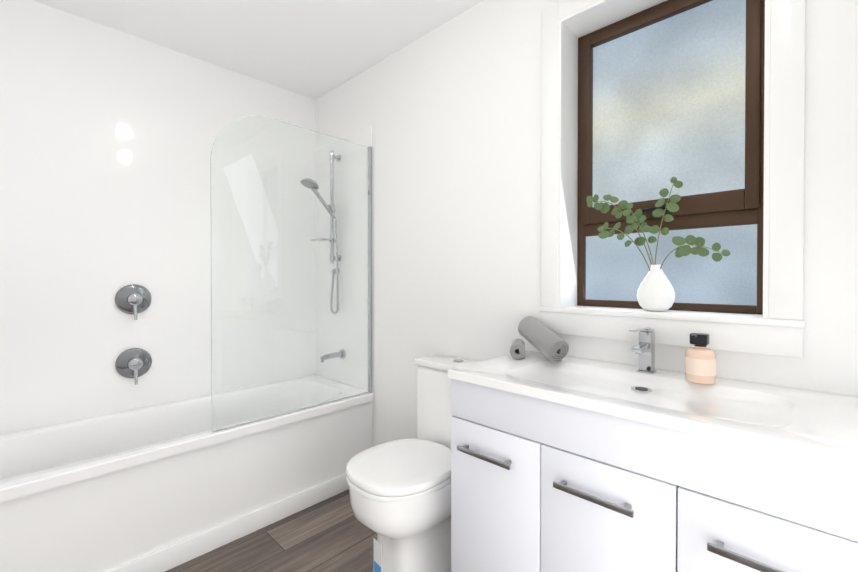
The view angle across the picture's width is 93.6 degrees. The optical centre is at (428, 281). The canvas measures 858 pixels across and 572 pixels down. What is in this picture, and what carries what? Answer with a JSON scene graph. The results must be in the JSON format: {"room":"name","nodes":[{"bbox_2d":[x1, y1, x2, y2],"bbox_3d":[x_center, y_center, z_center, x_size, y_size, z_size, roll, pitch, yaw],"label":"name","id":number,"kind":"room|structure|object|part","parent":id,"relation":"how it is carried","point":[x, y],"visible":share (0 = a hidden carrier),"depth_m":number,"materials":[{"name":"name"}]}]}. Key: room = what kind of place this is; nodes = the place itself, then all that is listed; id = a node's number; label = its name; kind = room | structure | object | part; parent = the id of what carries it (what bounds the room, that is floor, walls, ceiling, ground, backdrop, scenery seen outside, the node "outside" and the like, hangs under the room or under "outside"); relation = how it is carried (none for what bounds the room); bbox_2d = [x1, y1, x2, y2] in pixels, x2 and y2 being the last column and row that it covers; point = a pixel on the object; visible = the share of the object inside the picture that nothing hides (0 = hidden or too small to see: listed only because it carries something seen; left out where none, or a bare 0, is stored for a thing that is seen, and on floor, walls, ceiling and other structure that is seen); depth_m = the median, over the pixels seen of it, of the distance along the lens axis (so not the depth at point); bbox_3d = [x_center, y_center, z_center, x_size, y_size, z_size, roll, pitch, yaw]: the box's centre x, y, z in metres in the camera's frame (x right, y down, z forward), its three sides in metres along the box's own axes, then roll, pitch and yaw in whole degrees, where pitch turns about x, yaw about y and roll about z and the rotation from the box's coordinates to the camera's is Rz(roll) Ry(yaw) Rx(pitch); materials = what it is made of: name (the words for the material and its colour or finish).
{"room":"bathroom","nodes":[
{"label":"bathroom","id":0,"kind":"room"},
{"bbox_2d":[0,0,315,433],"bbox_3d":[-1.799,-0.049,1.897,0.200,2.400,3.100,0,1,44],"label":"wall","id":1,"kind":"structure","parent":0,"point":[108,135],"depth_m":2.06,"materials":[{"name":"white plastic"}]},
{"bbox_2d":[115,348,151,384],"bbox_3d":[-1.482,0.427,2.032,0.068,0.178,0.152,0,1,44],"label":"mixer","id":2,"kind":"object","parent":1,"relation":"attached to","point":[135,363],"visible":1,"depth_m":2.03,"materials":[{"name":"silver metal"}]},
{"bbox_2d":[115,284,151,319],"bbox_3d":[-1.482,0.102,2.030,0.068,0.178,0.152,0,1,44],"label":"shower mixer","id":3,"kind":"object","parent":1,"relation":"attached to","point":[135,299],"visible":1,"depth_m":2.02,"materials":[{"name":"silver metal"}]},
{"bbox_2d":[34,0,482,99],"bbox_3d":[-0.723,-1.291,0.842,3.200,0.100,3.100,0,1,44],"label":"ceiling","id":4,"kind":"structure","parent":0,"point":[314,49],"depth_m":2.00,"materials":[{"name":"white paint"}]},
{"bbox_2d":[165,489,376,571],"bbox_3d":[-0.723,1.209,0.863,3.200,0.100,3.100,0,1,44],"label":"floor","id":5,"kind":"structure","parent":0,"point":[332,534],"depth_m":1.75,"materials":[{"name":"wood"}]},
{"bbox_2d":[0,375,372,571],"bbox_3d":[-1.143,0.900,1.962,0.660,0.500,1.700,0,1,44],"label":"bathtub","id":6,"kind":"object","parent":5,"relation":"on","point":[163,487],"visible":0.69,"depth_m":1.74,"materials":[{"name":"white ceramic"}]},
{"bbox_2d":[210,116,371,431],"bbox_3d":[-0.640,-0.067,2.049,0.022,1.430,0.863,0,1,44],"label":"screen","id":7,"kind":"object","parent":6,"relation":"on","point":[369,249],"visible":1,"depth_m":2.05,"materials":[{"name":"clear glass"}]},
{"bbox_2d":[349,354,481,571],"bbox_3d":[-0.029,0.751,1.632,0.382,0.804,0.621,0,1,44],"label":"toilet","id":8,"kind":"object","parent":5,"relation":"on","point":[414,535],"visible":0.48,"depth_m":1.49,"materials":[{"name":"white ceramic"}]},
{"bbox_2d":[374,539,381,571],"bbox_3d":[-0.197,1.069,1.541,0.002,0.150,0.055,0,1,-40],"label":"label","id":9,"kind":"object","parent":8,"relation":"attached to","point":[377,556],"visible":1,"depth_m":1.54,"materials":[{"name":"white paper"}]},
{"bbox_2d":[346,439,450,501],"bbox_3d":[-0.091,0.712,1.567,0.380,0.050,0.452,0,1,44],"label":"seat","id":10,"kind":"object","parent":8,"relation":"attached to","point":[401,470],"visible":0.94,"depth_m":1.47,"materials":[{"name":"white plastic"}]},
{"bbox_2d":[451,379,857,571],"bbox_3d":[0.573,0.734,1.127,0.973,0.846,0.507,0,1,44],"label":"bathroom vanity","id":11,"kind":"object","parent":5,"relation":"on","point":[677,506],"depth_m":0.93,"materials":[{"name":"white"}]},
{"bbox_3d":[0.397,0.674,0.967,0.836,0.330,0.032,0,1,44],"label":"bathroom vanity handle","id":12,"kind":"part","parent":11,"relation":"part of","materials":[{"name":"silver metal"}]},
{"bbox_2d":[448,351,857,471],"bbox_3d":[0.581,0.303,1.131,0.981,0.035,0.485,0,1,44],"label":"countertop","id":13,"kind":"structure","parent":11,"relation":"on","point":[816,426],"depth_m":1.00,"materials":[{"name":"white ceramic"}]},
{"bbox_2d":[510,339,525,358],"bbox_3d":[0.335,0.252,1.515,0.055,0.057,0.127,0,0,14],"label":"roll","id":14,"kind":"object","parent":13,"relation":"on","point":[517,349],"visible":1,"depth_m":1.46,"materials":[{"name":"grey fabric"}]},
{"bbox_2d":[518,316,568,362],"bbox_3d":[0.417,0.209,1.487,0.084,0.147,0.230,0,1,-17],"label":"roll","id":15,"kind":"object","parent":13,"relation":"on","point":[548,343],"visible":1,"depth_m":1.43,"materials":[{"name":"grey fabric"}]},
{"bbox_2d":[629,327,656,373],"bbox_3d":[0.645,0.212,1.226,0.046,0.144,0.165,0,1,44],"label":"faucet","id":16,"kind":"object","parent":13,"relation":"on","point":[644,348],"visible":1,"depth_m":1.25,"materials":[{"name":"silver metal"}]},
{"bbox_2d":[685,333,715,384],"bbox_3d":[0.769,0.216,1.143,0.073,0.137,0.084,0,1,44],"label":"bottle","id":17,"kind":"object","parent":13,"relation":"on","point":[700,362],"visible":1,"depth_m":1.12,"materials":[{"name":"beige plastic"}]},
{"bbox_3d":[0.425,0.684,0.974,0.969,0.739,0.018,0,1,44],"label":"bathroom vanity front","id":18,"kind":"part","parent":11,"relation":"part of","materials":[{"name":"white wood"}]},
{"bbox_2d":[315,0,857,446],"bbox_3d":[0.287,-0.049,1.893,2.800,2.400,0.200,0,1,44],"label":"wall","id":19,"kind":"structure","parent":0,"point":[449,112],"depth_m":1.78,"materials":[{"name":"white paint"}]},
{"bbox_2d":[315,127,371,389],"bbox_3d":[-0.562,-0.130,2.576,0.630,1.550,0.002,0,1,44],"label":"wall","id":20,"kind":"structure","parent":19,"relation":"attached to","point":[363,137],"depth_m":2.54,"materials":[{"name":"white plastic"}]},
{"bbox_2d":[300,150,341,313],"bbox_3d":[-0.667,-0.309,2.483,0.147,1.030,0.275,0,1,44],"label":"shower rail","id":21,"kind":"object","parent":20,"relation":"attached to","point":[332,240],"depth_m":2.52,"materials":[{"name":"silver metal"}]},
{"bbox_2d":[320,349,345,361],"bbox_3d":[-0.605,0.461,2.508,0.060,0.061,0.162,0,1,44],"label":"spout","id":22,"kind":"object","parent":20,"relation":"attached to","point":[340,354],"depth_m":2.51,"materials":[{"name":"silver metal"}]},
{"bbox_2d":[539,0,805,357],"bbox_3d":[0.777,-0.432,1.385,0.765,1.261,0.204,0,1,44],"label":"window","id":23,"kind":"structure","parent":19,"relation":"in","point":[668,90],"depth_m":1.38,"materials":[{"name":"brown wood"}]},
{"bbox_2d":[586,177,729,311],"bbox_3d":[0.742,-0.119,1.337,0.423,0.436,0.178,0,1,44],"label":"vase","id":24,"kind":"object","parent":23,"relation":"on","point":[655,292],"visible":1,"depth_m":1.33,"materials":[{"name":"white ceramic"}]}
]}

